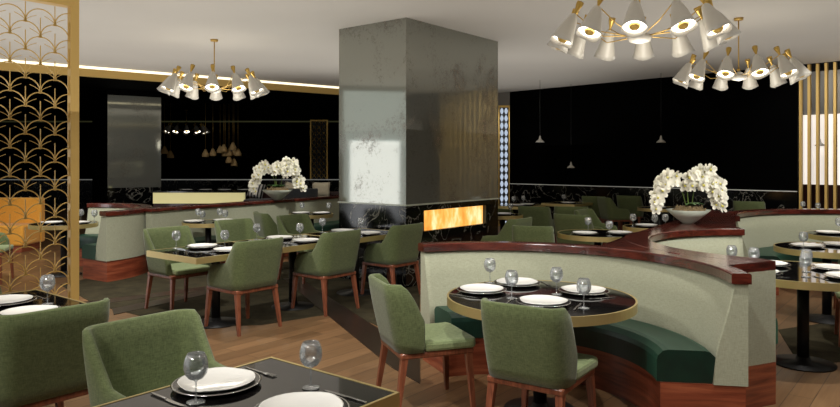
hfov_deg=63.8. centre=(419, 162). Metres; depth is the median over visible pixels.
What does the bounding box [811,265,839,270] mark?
charger plate
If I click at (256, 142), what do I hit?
wall
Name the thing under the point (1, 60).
trim
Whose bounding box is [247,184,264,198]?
cushion
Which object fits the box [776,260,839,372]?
round table
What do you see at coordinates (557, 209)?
dining chair
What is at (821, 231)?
plate
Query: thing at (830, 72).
wall
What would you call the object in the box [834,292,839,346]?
dining chair
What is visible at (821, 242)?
charger plate
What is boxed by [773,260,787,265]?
plate
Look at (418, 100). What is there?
pillar
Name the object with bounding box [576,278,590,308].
wine glass
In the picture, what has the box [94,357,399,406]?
dining table
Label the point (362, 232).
plate
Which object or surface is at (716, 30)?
chandelier
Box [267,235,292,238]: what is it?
plate
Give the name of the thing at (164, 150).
cluster
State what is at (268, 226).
dining chair
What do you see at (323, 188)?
cushion
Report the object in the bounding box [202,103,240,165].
cluster
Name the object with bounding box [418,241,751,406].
booth
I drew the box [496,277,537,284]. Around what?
plate
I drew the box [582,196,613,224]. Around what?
dining chair
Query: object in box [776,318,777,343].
seat cushion
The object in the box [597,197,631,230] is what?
dining chair
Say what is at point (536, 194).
wainscot
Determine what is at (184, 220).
plate
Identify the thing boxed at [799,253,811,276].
wine glass
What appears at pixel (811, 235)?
round table
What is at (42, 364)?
dining chair
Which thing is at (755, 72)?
diffuser
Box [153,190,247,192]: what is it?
countertop
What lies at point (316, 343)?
wine glass
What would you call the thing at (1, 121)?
trim
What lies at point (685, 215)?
bowl
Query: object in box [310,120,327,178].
patterned panel
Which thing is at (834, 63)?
slatted screen
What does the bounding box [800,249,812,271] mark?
wine glass
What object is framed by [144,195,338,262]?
banquette
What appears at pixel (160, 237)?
dining chair
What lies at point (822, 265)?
plate
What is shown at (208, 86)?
diffuser
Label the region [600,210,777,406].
booth
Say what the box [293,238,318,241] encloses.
plate
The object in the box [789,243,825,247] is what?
charger plate
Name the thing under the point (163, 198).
countertop
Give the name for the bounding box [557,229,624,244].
round table
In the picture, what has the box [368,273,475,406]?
dining chair
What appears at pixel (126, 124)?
pillar
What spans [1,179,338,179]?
trim
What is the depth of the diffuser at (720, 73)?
8.34 m
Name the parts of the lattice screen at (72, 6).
rail, post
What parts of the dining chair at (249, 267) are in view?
leg, leg, seat frame, backrest, leg, leg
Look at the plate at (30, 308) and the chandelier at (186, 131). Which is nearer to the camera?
the plate at (30, 308)
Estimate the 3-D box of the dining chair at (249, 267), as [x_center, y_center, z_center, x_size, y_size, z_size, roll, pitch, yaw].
[-1.759,1.198,6.775,0.629,0.903,0.583,0,0,39]
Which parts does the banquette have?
cap rail, backrest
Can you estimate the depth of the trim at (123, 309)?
7.89 m
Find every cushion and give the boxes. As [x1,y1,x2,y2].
[0,223,39,245]
[79,234,97,259]
[194,220,338,243]
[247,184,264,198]
[284,181,298,188]
[312,182,329,195]
[434,306,715,383]
[751,246,837,261]
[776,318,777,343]
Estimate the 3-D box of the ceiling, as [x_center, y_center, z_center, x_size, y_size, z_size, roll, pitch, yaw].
[1.354,-1.980,6.757,24.782,0.120,25.515,0,0,0]
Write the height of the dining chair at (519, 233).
0.873 m
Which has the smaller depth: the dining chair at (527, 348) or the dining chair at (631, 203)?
the dining chair at (527, 348)
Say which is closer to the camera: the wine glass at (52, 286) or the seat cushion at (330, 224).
the wine glass at (52, 286)
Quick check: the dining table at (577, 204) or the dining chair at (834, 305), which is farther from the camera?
the dining table at (577, 204)
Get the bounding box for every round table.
[28,220,97,277]
[182,220,214,242]
[289,212,332,225]
[447,280,637,406]
[498,213,522,230]
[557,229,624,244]
[623,224,651,231]
[637,206,675,224]
[773,242,839,324]
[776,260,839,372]
[804,230,839,295]
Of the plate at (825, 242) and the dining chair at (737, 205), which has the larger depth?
the dining chair at (737, 205)
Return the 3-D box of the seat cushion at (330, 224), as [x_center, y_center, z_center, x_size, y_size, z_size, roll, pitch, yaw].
[-2.505,1.265,11.970,0.480,0.190,4.644,0,0,30]
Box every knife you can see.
[151,392,184,406]
[323,390,366,402]
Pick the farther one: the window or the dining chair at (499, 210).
the dining chair at (499, 210)
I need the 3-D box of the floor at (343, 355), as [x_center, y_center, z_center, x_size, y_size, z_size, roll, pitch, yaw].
[-2.000,1.710,12.500,44.000,0.120,37.000,0,0,0]
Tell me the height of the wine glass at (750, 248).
0.181 m
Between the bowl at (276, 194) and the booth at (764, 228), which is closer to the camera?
the booth at (764, 228)
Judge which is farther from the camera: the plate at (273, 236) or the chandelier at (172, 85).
the chandelier at (172, 85)
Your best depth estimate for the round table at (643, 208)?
13.36 m
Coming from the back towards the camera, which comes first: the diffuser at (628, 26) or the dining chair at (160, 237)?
the dining chair at (160, 237)
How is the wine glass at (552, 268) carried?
on the round table at (624, 306)
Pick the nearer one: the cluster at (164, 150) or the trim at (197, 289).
the trim at (197, 289)
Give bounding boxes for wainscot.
[510,184,796,230]
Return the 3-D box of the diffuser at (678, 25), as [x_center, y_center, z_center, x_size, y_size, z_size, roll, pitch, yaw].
[2.115,-1.116,5.426,0.182,0.092,0.164,0,0,0]
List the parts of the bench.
seat, backrest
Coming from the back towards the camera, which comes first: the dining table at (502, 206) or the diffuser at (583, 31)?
the dining table at (502, 206)
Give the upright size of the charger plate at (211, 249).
0.020 m
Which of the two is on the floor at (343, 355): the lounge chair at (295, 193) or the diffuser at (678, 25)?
the lounge chair at (295, 193)
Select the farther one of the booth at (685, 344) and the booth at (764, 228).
the booth at (764, 228)
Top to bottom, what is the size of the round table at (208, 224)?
0.764 m
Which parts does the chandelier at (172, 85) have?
lamp shade, lamp shade, lamp shade, lamp shade, lamp shade, lamp shade, lamp shade, lamp shade, lamp shade, lamp shade, lamp shade, lamp shade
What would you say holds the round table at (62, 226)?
on the floor at (343, 355)
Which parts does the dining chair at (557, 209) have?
backrest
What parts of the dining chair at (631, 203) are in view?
backrest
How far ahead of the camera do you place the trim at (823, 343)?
6.24 m
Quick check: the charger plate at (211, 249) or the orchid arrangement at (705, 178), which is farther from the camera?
the orchid arrangement at (705, 178)
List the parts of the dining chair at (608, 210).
backrest, seat frame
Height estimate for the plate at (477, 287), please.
0.020 m
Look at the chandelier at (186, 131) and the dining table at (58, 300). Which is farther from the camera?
the chandelier at (186, 131)
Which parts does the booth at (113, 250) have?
backrest, cap rail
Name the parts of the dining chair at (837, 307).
leg, leg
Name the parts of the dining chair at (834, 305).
leg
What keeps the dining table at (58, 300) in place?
on the floor at (343, 355)
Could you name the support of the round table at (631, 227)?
on the floor at (343, 355)
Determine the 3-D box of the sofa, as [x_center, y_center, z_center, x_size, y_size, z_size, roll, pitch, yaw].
[-8.250,1.160,12.780,1.900,0.980,0.760,0,0,0]
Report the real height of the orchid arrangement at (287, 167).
0.799 m
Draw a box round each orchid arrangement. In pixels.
[248,156,306,199]
[649,163,728,223]
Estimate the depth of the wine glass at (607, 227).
8.18 m
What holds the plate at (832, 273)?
on the charger plate at (824, 274)
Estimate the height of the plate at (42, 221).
0.020 m
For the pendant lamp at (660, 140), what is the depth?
14.35 m
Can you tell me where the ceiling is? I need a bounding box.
[0,0,839,92]
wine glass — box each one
[39,274,54,304]
[172,231,180,248]
[183,351,207,404]
[220,230,228,246]
[253,224,260,239]
[296,223,303,231]
[300,340,321,389]
[319,218,325,232]
[484,258,495,283]
[505,270,517,298]
[550,267,562,294]
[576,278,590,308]
[606,221,612,235]
[726,245,736,255]
[748,247,759,257]
[799,232,807,249]
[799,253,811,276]
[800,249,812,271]
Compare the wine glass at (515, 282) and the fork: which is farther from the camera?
the wine glass at (515, 282)
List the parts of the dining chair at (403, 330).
leg, backrest, leg, seat frame, leg, seat, leg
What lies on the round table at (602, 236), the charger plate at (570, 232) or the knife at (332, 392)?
the charger plate at (570, 232)
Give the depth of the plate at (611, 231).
8.49 m
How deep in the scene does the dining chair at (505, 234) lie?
9.02 m
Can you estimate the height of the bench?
1.000 m
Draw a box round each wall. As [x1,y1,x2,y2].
[0,115,338,178]
[498,67,798,207]
[803,69,839,114]
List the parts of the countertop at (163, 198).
glow panel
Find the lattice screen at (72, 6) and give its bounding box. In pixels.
[0,0,78,300]
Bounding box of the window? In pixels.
[803,114,839,184]
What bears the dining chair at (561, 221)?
on the floor at (343, 355)
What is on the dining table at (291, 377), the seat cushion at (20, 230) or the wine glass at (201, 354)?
the wine glass at (201, 354)
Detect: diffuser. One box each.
[206,84,218,89]
[579,27,599,36]
[623,21,645,32]
[672,19,694,31]
[718,71,732,76]
[752,69,767,75]
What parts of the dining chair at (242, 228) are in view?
backrest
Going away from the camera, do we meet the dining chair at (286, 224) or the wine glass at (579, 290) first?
the wine glass at (579, 290)
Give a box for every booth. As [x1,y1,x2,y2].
[79,203,151,281]
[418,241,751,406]
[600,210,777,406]
[722,208,839,294]
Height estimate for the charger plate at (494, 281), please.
0.020 m
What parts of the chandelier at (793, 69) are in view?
lamp shade, lamp shade, lamp shade, lamp shade, lamp shade, lamp shade, bulb, rod, lamp shade, bulb, lamp shade, lamp shade, lamp shade, lamp shade, lamp shade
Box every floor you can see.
[0,208,839,406]
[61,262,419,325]
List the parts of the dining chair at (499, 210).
backrest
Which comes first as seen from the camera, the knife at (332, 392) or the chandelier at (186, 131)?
the knife at (332, 392)
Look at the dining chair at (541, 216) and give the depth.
11.57 m
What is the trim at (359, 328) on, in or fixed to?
on the floor at (343, 355)
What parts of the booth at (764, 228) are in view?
cap rail, backrest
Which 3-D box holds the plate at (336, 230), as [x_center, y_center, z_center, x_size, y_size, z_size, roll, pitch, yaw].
[-0.996,0.869,8.685,0.300,0.020,0.301,0,0,14]
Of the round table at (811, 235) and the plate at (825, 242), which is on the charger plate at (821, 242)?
the plate at (825, 242)
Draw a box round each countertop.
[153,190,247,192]
[153,190,249,206]
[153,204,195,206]
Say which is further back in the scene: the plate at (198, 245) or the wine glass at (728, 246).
the plate at (198, 245)
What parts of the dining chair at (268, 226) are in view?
backrest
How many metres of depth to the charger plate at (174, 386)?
2.60 m
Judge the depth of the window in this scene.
14.04 m
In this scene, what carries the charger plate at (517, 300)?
on the round table at (624, 306)
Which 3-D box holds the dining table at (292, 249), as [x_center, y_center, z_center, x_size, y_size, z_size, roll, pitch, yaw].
[-1.462,1.268,7.757,0.880,0.764,1.020,0,0,39]
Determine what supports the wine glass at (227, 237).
on the dining table at (192, 256)
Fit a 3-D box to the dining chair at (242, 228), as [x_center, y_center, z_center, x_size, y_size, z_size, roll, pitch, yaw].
[-2.281,1.198,8.775,0.629,0.903,0.583,0,0,39]
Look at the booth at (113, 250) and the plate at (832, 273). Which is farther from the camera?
the booth at (113, 250)
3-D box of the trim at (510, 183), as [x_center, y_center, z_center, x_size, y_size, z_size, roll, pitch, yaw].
[4.886,0.557,15.693,0.050,0.015,7.041,0,0,-45]
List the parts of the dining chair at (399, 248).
leg, leg, seat frame, leg, backrest, leg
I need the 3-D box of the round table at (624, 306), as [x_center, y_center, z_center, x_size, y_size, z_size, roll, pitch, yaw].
[0.800,1.268,4.500,1.240,0.764,1.240,0,0,0]
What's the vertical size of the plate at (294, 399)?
0.020 m
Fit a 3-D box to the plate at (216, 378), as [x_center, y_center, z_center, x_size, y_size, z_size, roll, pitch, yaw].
[-0.811,0.869,2.683,0.300,0.020,0.301,0,0,20]
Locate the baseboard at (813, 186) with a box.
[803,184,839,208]
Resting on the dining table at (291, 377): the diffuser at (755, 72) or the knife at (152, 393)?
the knife at (152, 393)
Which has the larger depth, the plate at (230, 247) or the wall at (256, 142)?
the wall at (256, 142)
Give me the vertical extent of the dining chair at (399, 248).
0.903 m
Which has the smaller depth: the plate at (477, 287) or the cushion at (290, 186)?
the plate at (477, 287)
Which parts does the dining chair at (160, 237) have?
leg, leg, backrest, seat frame, leg, seat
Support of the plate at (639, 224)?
on the charger plate
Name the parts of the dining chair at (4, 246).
leg, backrest, seat, leg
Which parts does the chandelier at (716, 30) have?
lamp shade, bulb, lamp shade, lamp shade, lamp shade, bulb, arm, lamp shade, arm, lamp shade, bulb, lamp shade, arm, arm, arm, bulb, lamp shade, lamp shade, lamp shade, lamp shade, bulb, lamp shade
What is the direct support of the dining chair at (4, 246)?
on the floor at (343, 355)
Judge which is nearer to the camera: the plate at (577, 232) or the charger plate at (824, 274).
the charger plate at (824, 274)
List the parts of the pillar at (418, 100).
fire panel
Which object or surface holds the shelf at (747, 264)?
attached to the booth at (708, 238)
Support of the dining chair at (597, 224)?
on the floor at (343, 355)
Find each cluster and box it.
[161,102,173,157]
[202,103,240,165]
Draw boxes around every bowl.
[262,189,291,199]
[666,208,710,223]
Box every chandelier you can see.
[157,39,269,100]
[161,110,209,134]
[547,0,740,60]
[672,17,811,90]
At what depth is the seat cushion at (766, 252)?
8.97 m
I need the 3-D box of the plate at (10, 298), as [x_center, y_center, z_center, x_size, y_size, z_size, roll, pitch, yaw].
[-2.619,0.869,4.263,0.300,0.020,0.301,0,0,1]
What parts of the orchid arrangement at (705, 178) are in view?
flower, flower, flower, flower, flower, flower, flower, flower, flower, flower, flower, flower, flower, flower, flower, flower, flower, flower, flower, flower, flower, flower, flower, flower, flower, flower, flower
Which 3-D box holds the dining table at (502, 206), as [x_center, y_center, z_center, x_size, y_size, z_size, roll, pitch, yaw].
[2.069,1.268,14.201,0.800,0.764,0.900,0,0,39]
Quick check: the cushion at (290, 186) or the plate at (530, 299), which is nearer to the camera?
the plate at (530, 299)
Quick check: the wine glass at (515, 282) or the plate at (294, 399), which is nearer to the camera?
the plate at (294, 399)
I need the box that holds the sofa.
[0,197,44,251]
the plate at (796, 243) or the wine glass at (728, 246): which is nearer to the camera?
the wine glass at (728, 246)
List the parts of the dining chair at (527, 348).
leg, leg, backrest, seat frame, leg, seat, leg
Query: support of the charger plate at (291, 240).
on the dining table at (292, 249)
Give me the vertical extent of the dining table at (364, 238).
0.764 m
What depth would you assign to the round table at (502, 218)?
11.41 m
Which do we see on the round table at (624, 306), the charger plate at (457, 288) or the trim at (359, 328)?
the charger plate at (457, 288)
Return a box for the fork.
[245,367,276,376]
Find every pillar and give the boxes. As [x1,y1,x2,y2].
[92,89,160,206]
[338,17,498,287]
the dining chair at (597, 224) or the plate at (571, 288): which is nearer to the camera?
the plate at (571, 288)
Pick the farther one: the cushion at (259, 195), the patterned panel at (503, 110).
the patterned panel at (503, 110)
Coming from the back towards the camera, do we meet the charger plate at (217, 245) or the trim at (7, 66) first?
the trim at (7, 66)
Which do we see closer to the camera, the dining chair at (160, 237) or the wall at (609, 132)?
the dining chair at (160, 237)
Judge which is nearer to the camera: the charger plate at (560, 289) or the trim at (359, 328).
the charger plate at (560, 289)
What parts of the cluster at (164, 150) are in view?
cord, cord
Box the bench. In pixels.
[244,191,338,200]
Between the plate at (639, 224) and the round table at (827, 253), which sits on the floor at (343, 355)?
the round table at (827, 253)
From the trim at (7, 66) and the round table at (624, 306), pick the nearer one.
the round table at (624, 306)
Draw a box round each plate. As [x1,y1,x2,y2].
[0,294,32,304]
[0,296,36,306]
[0,305,57,314]
[41,221,62,222]
[170,371,261,396]
[177,367,254,391]
[184,220,203,221]
[185,244,219,248]
[187,243,216,247]
[211,249,229,252]
[213,246,231,250]
[254,395,350,406]
[258,392,343,406]
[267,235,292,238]
[291,240,317,242]
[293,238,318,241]
[332,229,353,231]
[361,231,379,233]
[456,287,506,294]
[460,283,502,292]
[493,280,540,287]
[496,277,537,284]
[515,298,570,307]
[520,295,567,304]
[558,287,609,295]
[561,285,605,293]
[570,232,598,234]
[573,231,596,233]
[608,230,631,233]
[636,223,657,225]
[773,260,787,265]
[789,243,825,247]
[791,242,822,246]
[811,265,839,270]
[814,263,839,269]
[816,230,839,232]
[821,242,839,246]
[822,273,839,279]
[823,241,839,244]
[826,271,839,276]
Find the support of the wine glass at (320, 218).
on the dining table at (364, 238)
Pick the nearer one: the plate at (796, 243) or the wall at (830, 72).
the plate at (796, 243)
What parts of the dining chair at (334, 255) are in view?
leg, leg, seat frame, backrest, leg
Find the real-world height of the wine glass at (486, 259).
0.181 m
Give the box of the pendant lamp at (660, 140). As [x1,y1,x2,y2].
[656,136,665,142]
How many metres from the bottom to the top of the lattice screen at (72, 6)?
3.560 m
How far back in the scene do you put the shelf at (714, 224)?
6.77 m
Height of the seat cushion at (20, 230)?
0.380 m
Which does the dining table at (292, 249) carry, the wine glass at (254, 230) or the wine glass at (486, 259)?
the wine glass at (254, 230)
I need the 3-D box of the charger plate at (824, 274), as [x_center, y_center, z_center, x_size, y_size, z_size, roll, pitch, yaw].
[3.300,0.877,5.200,0.348,0.020,0.348,0,0,0]
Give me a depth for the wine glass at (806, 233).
6.88 m
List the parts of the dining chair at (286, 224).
leg, backrest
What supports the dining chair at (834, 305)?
on the floor at (343, 355)
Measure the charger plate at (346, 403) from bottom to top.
0.020 m
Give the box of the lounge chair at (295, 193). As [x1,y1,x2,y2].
[284,188,317,198]
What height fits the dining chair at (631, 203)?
0.903 m
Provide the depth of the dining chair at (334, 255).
7.39 m
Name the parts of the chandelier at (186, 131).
lamp shade, lamp shade, lamp shade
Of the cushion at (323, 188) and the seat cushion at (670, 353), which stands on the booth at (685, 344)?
the seat cushion at (670, 353)
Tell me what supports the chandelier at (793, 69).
hanging from the ceiling
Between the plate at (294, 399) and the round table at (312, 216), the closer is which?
the plate at (294, 399)
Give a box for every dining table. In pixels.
[0,289,85,310]
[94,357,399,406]
[147,241,235,328]
[232,234,319,310]
[305,228,388,296]
[498,203,545,213]
[541,201,592,206]
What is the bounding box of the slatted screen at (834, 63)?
[799,62,836,208]
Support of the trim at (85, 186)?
on the floor at (343, 355)
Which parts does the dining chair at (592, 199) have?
backrest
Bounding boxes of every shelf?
[600,210,735,252]
[680,254,775,271]
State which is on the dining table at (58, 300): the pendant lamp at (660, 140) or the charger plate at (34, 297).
the charger plate at (34, 297)
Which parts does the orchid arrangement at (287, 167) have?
flower, flower, flower, flower, flower, flower, flower, flower, flower, flower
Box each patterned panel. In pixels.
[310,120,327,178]
[498,105,509,225]
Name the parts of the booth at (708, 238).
cap rail, backrest, shelf panel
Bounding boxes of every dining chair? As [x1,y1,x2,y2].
[0,232,13,284]
[0,298,109,406]
[82,309,226,406]
[143,226,210,309]
[204,237,282,336]
[214,218,264,295]
[253,211,288,260]
[276,214,321,283]
[291,229,360,316]
[360,222,423,294]
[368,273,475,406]
[481,217,531,240]
[481,298,597,406]
[498,204,512,220]
[512,225,554,242]
[518,206,555,242]
[553,213,602,244]
[554,206,587,242]
[574,209,617,244]
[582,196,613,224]
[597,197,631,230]
[617,195,643,229]
[733,201,765,210]
[833,259,839,308]
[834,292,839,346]
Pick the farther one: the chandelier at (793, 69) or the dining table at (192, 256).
the chandelier at (793, 69)
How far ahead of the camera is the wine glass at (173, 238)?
6.99 m
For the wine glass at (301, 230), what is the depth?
7.85 m
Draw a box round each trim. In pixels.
[0,59,338,88]
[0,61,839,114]
[0,62,338,94]
[0,180,338,207]
[1,121,338,121]
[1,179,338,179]
[86,287,204,302]
[112,291,204,314]
[283,278,419,383]
[510,183,796,191]
[778,323,839,362]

